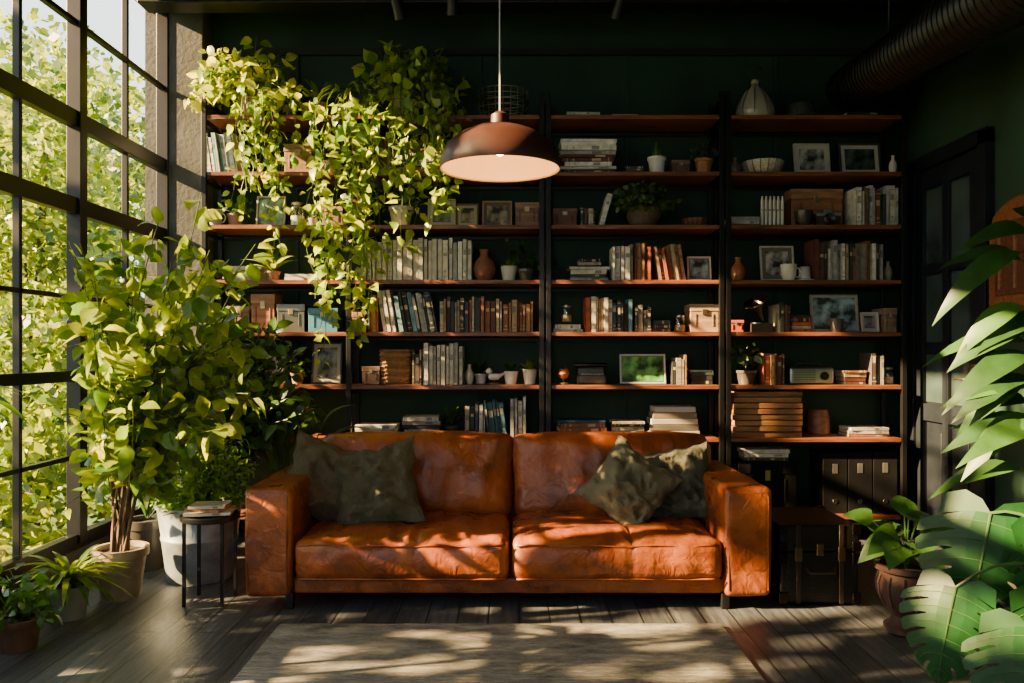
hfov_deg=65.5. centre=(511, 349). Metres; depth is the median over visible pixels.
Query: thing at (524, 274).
potted plant
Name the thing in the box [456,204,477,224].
picture frame
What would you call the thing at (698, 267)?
picture frame
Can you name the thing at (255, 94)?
hanging plant
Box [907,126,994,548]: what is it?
door
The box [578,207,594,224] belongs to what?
books
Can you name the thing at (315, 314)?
storage box
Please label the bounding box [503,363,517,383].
potted succulent
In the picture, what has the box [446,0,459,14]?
track spotlight
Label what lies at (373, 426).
book stack
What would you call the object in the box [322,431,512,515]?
cushion
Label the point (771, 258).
picture frame
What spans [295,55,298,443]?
trim
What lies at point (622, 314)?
books
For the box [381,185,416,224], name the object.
potted plant
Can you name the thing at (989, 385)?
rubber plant
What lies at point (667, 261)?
books
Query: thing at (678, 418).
book stack
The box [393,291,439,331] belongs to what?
books
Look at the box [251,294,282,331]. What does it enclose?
storage box
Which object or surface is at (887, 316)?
storage box
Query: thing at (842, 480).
binders
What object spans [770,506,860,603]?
trunk
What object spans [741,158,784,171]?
bowl
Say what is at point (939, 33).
ventilation duct
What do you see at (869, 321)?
picture frame
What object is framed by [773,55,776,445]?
trim
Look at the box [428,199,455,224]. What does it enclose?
picture frame
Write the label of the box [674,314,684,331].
glass jar
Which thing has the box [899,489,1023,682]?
monstera
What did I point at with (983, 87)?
wall
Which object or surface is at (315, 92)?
potted plant
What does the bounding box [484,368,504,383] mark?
bird figurine
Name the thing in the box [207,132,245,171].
books
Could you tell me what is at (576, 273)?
book stack
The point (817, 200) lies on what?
storage box
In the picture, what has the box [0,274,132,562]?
tree
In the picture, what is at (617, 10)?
track spotlight
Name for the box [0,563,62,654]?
potted herb
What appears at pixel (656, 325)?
book stack
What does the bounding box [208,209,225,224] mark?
cup
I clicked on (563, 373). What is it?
globe
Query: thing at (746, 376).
potted plant
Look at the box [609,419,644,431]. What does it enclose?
book stack
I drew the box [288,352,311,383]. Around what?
potted plant
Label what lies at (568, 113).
book stack
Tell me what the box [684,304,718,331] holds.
storage box
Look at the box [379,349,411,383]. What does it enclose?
books
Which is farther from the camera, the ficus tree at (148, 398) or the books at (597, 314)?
the books at (597, 314)
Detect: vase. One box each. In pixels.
[465,364,473,383]
[473,249,495,279]
[731,157,740,171]
[731,257,745,279]
[883,261,892,279]
[888,155,896,171]
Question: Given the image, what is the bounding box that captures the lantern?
[735,63,774,114]
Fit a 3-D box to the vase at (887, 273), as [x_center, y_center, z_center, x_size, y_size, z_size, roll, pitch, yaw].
[2.267,-0.474,4.800,0.054,0.120,0.054,0,0,0]
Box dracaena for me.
[0,372,32,432]
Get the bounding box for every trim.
[214,48,865,55]
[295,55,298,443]
[478,55,481,402]
[625,55,628,418]
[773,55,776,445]
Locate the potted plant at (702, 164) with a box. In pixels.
[688,139,718,171]
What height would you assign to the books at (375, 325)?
0.223 m
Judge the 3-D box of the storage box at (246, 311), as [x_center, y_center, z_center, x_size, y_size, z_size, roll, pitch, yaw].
[-1.633,-0.185,4.838,0.132,0.156,0.174,0,0,0]
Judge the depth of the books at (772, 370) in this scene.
4.74 m
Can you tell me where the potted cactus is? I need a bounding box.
[647,142,665,171]
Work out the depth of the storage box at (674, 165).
4.76 m
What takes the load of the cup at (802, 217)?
on the bookcase at (733, 123)
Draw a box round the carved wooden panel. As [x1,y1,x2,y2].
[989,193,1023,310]
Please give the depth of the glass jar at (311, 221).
4.77 m
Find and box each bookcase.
[201,91,543,519]
[544,91,723,463]
[714,91,906,542]
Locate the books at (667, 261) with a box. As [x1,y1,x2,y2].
[652,244,685,279]
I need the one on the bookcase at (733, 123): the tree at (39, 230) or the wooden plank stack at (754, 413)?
the wooden plank stack at (754, 413)
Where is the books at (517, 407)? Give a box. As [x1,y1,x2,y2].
[510,395,525,436]
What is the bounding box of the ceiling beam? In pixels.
[137,0,929,12]
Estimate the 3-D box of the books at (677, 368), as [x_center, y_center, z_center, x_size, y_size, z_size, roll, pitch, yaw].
[1.005,0.117,4.820,0.096,0.178,0.187,0,0,0]
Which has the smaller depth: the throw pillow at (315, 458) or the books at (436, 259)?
the throw pillow at (315, 458)
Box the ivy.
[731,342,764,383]
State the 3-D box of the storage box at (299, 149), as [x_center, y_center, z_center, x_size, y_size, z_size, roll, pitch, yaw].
[-1.280,-1.142,4.838,0.168,0.179,0.174,0,0,0]
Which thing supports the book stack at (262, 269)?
in the bookcase at (297, 179)
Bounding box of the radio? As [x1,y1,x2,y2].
[785,362,832,383]
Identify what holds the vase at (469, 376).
on the bookcase at (297, 179)
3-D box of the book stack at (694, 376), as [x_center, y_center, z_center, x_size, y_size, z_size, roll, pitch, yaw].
[1.136,0.164,4.840,0.144,0.085,0.176,0,0,0]
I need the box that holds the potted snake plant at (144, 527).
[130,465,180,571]
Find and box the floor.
[0,531,1009,682]
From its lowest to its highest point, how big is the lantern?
0.343 m
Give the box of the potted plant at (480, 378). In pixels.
[471,356,490,383]
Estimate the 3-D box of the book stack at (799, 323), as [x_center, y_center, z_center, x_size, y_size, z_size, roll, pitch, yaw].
[1.732,-0.159,4.840,0.130,0.103,0.186,0,0,0]
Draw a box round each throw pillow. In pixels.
[285,428,358,521]
[333,436,425,523]
[574,435,683,523]
[643,441,707,517]
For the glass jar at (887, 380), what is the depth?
4.78 m
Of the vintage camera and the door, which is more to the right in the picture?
the door
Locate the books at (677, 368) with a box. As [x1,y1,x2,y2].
[667,355,687,384]
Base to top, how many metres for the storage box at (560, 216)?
0.108 m
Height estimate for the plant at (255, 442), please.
1.396 m
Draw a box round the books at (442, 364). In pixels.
[423,343,464,384]
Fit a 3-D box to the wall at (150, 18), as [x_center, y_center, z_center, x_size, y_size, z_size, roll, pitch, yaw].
[-2.175,-0.540,1.700,0.150,3.350,6.600,0,0,0]
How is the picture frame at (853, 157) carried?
on the bookcase at (733, 123)
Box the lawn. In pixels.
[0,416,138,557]
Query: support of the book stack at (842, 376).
in the bookcase at (733, 123)
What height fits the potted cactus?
0.202 m
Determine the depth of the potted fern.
4.74 m
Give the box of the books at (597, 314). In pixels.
[583,296,611,331]
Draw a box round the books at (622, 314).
[612,299,632,331]
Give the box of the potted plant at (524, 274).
[505,237,557,279]
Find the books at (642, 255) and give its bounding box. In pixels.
[633,243,651,279]
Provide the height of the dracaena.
1.065 m
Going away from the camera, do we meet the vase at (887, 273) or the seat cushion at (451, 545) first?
the seat cushion at (451, 545)
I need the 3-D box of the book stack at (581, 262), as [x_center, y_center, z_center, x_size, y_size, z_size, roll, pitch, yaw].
[0.467,-0.526,4.840,0.138,0.040,0.186,0,0,0]
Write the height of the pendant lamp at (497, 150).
1.535 m
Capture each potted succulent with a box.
[501,258,516,279]
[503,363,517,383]
[520,359,538,383]
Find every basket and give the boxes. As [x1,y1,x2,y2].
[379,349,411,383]
[477,85,528,114]
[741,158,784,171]
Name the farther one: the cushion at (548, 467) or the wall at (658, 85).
the wall at (658, 85)
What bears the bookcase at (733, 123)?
on the floor
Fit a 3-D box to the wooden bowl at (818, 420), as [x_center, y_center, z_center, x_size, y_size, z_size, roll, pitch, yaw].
[1.878,0.439,4.880,0.215,0.153,0.215,0,0,0]
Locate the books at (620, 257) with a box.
[609,244,632,279]
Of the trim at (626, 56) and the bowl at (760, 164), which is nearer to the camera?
the bowl at (760, 164)
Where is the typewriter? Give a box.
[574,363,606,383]
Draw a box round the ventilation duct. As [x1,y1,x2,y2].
[826,0,1023,111]
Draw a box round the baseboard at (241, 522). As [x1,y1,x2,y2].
[238,512,899,530]
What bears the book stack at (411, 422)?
in the bookcase at (297, 179)
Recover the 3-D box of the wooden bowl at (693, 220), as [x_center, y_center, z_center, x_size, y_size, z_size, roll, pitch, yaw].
[1.107,-0.766,4.830,0.163,0.055,0.163,0,0,0]
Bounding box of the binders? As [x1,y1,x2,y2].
[810,447,896,512]
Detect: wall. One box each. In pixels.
[0,0,155,613]
[214,13,904,511]
[905,13,1023,509]
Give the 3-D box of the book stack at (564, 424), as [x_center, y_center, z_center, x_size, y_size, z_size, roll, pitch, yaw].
[0.419,0.468,4.840,0.296,0.099,0.205,0,0,0]
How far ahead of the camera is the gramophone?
4.77 m
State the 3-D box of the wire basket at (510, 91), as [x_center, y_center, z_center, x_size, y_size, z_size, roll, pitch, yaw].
[-0.054,-1.479,4.820,0.315,0.184,0.222,0,0,0]
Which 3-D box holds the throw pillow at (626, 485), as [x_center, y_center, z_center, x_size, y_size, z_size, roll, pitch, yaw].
[0.556,0.653,3.803,0.453,0.476,0.267,0,0,-25]
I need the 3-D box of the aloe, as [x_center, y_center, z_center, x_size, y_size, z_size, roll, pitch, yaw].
[-1.452,-0.535,4.810,0.324,0.242,0.312,0,0,0]
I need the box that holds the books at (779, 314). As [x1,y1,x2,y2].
[768,302,790,331]
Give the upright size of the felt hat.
0.094 m
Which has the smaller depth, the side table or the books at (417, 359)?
the side table
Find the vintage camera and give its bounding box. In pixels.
[814,209,840,224]
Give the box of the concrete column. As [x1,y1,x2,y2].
[169,13,213,497]
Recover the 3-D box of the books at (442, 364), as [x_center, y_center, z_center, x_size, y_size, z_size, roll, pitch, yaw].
[-0.410,0.081,4.823,0.233,0.250,0.207,0,0,0]
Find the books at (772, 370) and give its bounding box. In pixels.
[757,353,784,384]
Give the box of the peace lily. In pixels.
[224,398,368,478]
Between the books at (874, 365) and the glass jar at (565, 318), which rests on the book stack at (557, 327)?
the glass jar at (565, 318)
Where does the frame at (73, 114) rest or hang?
attached to the wall at (150, 18)
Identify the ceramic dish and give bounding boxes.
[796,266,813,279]
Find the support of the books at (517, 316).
in the bookcase at (297, 179)
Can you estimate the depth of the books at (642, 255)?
4.74 m
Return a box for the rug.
[231,624,766,682]
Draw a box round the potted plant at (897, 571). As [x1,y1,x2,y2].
[843,495,954,637]
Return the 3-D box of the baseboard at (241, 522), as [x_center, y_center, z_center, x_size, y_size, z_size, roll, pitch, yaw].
[0.320,1.075,4.991,4.300,0.120,0.018,0,0,0]
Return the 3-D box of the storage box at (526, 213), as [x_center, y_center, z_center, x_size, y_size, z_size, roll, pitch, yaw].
[0.090,-0.811,4.838,0.144,0.144,0.174,0,0,0]
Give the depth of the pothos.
4.53 m
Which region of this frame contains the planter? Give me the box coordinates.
[138,421,259,585]
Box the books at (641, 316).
[633,305,650,331]
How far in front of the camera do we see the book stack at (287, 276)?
4.75 m
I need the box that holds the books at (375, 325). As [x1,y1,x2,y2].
[367,295,382,331]
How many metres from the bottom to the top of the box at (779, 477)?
0.311 m
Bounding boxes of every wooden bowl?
[681,217,707,224]
[802,408,836,435]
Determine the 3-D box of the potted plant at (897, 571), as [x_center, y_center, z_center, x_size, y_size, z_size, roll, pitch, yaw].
[1.592,0.873,3.200,0.486,0.524,0.439,0,0,25]
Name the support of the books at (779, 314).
in the bookcase at (733, 123)
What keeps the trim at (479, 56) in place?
attached to the wall at (658, 85)
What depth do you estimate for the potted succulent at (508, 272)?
4.76 m
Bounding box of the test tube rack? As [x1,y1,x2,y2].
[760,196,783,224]
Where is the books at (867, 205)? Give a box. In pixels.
[843,185,898,224]
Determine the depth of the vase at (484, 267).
4.75 m
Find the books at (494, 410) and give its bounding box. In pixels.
[483,399,506,433]
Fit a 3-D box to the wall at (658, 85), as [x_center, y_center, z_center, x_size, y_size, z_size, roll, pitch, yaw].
[0.160,-0.540,5.050,4.820,3.350,0.100,0,0,0]
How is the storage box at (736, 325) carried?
in the bookcase at (733, 123)
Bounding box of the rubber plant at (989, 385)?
[922,206,1023,612]
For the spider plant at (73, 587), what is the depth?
3.33 m
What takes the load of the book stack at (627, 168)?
in the bookcase at (552, 123)
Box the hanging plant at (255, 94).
[183,36,309,257]
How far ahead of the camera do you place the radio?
4.76 m
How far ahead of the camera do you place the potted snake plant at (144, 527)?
4.08 m
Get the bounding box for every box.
[228,306,250,331]
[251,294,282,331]
[277,304,311,331]
[284,144,317,171]
[308,308,343,331]
[322,206,345,224]
[352,312,366,331]
[362,366,380,383]
[515,202,538,224]
[552,208,576,224]
[667,160,689,171]
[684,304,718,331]
[724,320,743,332]
[731,457,796,506]
[784,189,842,224]
[872,308,896,331]
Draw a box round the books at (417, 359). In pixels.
[412,350,422,384]
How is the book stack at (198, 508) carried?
on the side table
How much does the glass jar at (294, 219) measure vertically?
0.163 m
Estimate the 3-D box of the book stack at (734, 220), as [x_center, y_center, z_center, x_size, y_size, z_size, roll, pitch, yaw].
[1.393,-0.769,4.840,0.179,0.060,0.172,0,0,0]
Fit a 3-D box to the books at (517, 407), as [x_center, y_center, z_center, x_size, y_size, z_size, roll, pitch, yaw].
[0.036,0.398,4.818,0.096,0.239,0.185,0,0,0]
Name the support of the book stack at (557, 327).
in the bookcase at (552, 123)
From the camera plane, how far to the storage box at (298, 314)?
4.76 m
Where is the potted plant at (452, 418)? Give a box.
[434,405,464,430]
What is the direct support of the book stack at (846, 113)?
in the bookcase at (733, 123)
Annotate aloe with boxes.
[242,243,294,279]
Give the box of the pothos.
[294,40,472,373]
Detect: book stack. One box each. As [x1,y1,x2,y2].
[183,501,235,516]
[223,266,267,279]
[285,274,323,279]
[355,422,400,431]
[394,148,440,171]
[402,414,442,431]
[552,324,582,331]
[556,418,606,431]
[559,139,616,171]
[566,112,599,114]
[566,267,609,279]
[577,259,601,266]
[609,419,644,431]
[623,166,643,171]
[644,405,699,433]
[651,320,670,331]
[688,370,713,384]
[724,217,759,227]
[736,446,789,460]
[791,315,811,331]
[834,370,866,383]
[837,425,889,436]
[842,112,883,114]
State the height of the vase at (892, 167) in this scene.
0.108 m
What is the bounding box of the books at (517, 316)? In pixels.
[503,300,532,331]
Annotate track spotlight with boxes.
[391,0,407,19]
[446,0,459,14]
[609,0,625,19]
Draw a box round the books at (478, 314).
[440,296,501,331]
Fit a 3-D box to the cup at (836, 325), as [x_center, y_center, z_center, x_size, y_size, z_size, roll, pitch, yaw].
[1.942,-0.146,4.753,0.094,0.078,0.083,0,0,-35]
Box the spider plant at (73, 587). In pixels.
[2,544,139,621]
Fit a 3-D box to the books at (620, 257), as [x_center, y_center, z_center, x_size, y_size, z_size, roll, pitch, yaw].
[0.661,-0.522,4.831,0.125,0.216,0.204,0,0,0]
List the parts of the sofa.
arm, leg, frame, frame, leg, arm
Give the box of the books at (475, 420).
[465,401,485,432]
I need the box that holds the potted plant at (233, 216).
[218,198,253,224]
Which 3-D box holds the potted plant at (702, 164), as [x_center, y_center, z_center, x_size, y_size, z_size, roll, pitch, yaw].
[1.149,-1.163,4.805,0.197,0.222,0.124,0,0,0]
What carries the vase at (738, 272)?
on the bookcase at (733, 123)
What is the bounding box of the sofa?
[245,430,771,608]
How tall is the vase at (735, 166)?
0.108 m
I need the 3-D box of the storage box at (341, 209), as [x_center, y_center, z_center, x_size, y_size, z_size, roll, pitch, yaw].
[-1.074,-0.799,4.838,0.126,0.120,0.174,0,0,0]
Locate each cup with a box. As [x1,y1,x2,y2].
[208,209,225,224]
[780,264,800,279]
[794,210,817,224]
[829,319,847,331]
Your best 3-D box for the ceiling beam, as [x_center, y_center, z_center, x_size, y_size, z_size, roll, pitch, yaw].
[0.185,-2.075,4.525,4.570,0.260,0.150,0,0,0]
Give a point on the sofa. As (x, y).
(503, 513)
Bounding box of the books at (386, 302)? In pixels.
[377,290,398,331]
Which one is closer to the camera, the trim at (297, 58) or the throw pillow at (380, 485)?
the throw pillow at (380, 485)
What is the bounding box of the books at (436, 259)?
[361,237,472,279]
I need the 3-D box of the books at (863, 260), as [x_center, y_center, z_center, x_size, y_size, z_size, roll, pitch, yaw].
[2.048,-0.534,4.830,0.329,0.239,0.220,0,0,0]
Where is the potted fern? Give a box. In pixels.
[610,179,681,224]
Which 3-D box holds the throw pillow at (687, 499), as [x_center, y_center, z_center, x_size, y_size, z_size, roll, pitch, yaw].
[0.800,0.662,3.920,0.395,0.426,0.275,0,0,0]
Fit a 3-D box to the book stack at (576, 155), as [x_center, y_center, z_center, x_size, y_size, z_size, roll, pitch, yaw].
[0.458,-1.156,4.840,0.339,0.208,0.196,0,0,0]
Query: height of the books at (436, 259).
0.255 m
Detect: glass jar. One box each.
[291,200,304,224]
[308,218,317,224]
[562,304,570,321]
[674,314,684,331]
[884,366,892,383]
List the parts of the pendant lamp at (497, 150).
lamp shade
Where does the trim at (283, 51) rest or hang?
attached to the wall at (658, 85)
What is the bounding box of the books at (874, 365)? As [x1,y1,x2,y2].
[859,353,883,384]
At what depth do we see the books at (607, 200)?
4.74 m
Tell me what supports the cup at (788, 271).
on the bookcase at (733, 123)
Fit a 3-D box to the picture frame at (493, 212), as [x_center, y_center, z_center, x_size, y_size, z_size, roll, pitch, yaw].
[-0.090,-0.821,4.810,0.179,0.163,0.043,0,0,0]
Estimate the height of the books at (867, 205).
0.241 m
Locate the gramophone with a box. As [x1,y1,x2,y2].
[743,295,771,331]
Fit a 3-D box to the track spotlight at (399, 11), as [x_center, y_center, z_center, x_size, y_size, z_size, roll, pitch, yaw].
[-0.616,-2.008,4.349,0.075,0.412,0.118,0,0,15]
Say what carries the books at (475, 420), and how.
in the bookcase at (297, 179)
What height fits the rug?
0.016 m
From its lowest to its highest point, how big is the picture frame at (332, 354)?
0.252 m
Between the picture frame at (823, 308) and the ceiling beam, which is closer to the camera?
the ceiling beam
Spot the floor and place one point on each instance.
(149, 637)
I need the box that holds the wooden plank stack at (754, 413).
[724,390,802,436]
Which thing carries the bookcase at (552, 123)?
on the floor
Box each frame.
[0,0,168,583]
[256,196,286,224]
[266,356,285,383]
[311,342,342,383]
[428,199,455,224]
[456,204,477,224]
[482,201,511,224]
[619,354,665,383]
[686,256,711,279]
[759,246,794,279]
[793,143,830,171]
[809,295,859,331]
[838,143,881,171]
[859,312,879,331]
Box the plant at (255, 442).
[197,303,326,494]
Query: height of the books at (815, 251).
0.244 m
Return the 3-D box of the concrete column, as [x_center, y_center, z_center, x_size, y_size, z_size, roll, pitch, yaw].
[-1.985,-0.540,4.910,0.230,3.350,0.180,0,0,0]
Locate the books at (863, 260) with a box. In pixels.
[827,240,882,279]
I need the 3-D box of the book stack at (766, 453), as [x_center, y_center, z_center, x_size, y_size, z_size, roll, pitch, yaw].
[1.525,0.628,4.840,0.285,0.066,0.175,0,0,0]
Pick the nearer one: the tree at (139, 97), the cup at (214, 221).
the cup at (214, 221)
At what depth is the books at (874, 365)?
4.74 m
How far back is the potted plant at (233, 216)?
4.77 m
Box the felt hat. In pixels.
[785,102,822,114]
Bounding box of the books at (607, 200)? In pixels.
[597,193,612,224]
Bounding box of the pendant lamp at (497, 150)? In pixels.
[439,0,560,181]
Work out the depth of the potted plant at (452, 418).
4.78 m
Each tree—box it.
[0,7,144,399]
[0,8,144,444]
[0,64,144,392]
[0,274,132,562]
[46,193,275,602]
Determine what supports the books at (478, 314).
in the bookcase at (297, 179)
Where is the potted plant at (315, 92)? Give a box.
[300,80,335,114]
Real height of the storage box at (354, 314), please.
0.120 m
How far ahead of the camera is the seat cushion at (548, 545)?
3.45 m
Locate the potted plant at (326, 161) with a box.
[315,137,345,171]
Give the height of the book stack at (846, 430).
0.053 m
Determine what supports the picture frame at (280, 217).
on the bookcase at (297, 179)
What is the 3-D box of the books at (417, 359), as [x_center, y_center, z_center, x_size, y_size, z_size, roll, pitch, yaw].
[-0.562,0.102,4.834,0.073,0.209,0.214,0,0,0]
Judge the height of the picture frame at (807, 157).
0.198 m
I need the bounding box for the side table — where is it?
[179,509,239,606]
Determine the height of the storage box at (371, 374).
0.108 m
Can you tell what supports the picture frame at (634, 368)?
on the bookcase at (552, 123)
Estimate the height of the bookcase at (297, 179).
2.660 m
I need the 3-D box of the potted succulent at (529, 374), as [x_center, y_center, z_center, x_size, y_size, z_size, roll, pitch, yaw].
[0.103,0.131,4.795,0.117,0.151,0.128,0,0,37]
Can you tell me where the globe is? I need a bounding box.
[558,367,569,383]
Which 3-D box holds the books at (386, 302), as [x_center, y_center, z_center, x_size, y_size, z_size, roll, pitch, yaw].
[-0.746,-0.233,4.815,0.117,0.252,0.182,0,0,0]
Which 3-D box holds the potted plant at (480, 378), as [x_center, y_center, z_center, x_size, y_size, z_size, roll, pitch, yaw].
[-0.189,0.120,4.865,0.151,0.172,0.161,0,0,0]
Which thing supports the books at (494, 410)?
in the bookcase at (297, 179)
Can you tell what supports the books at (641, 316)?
in the bookcase at (552, 123)
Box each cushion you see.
[295,510,509,580]
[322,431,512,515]
[512,510,722,580]
[513,430,707,517]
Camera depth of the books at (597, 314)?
4.75 m
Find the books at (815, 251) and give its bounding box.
[804,239,826,279]

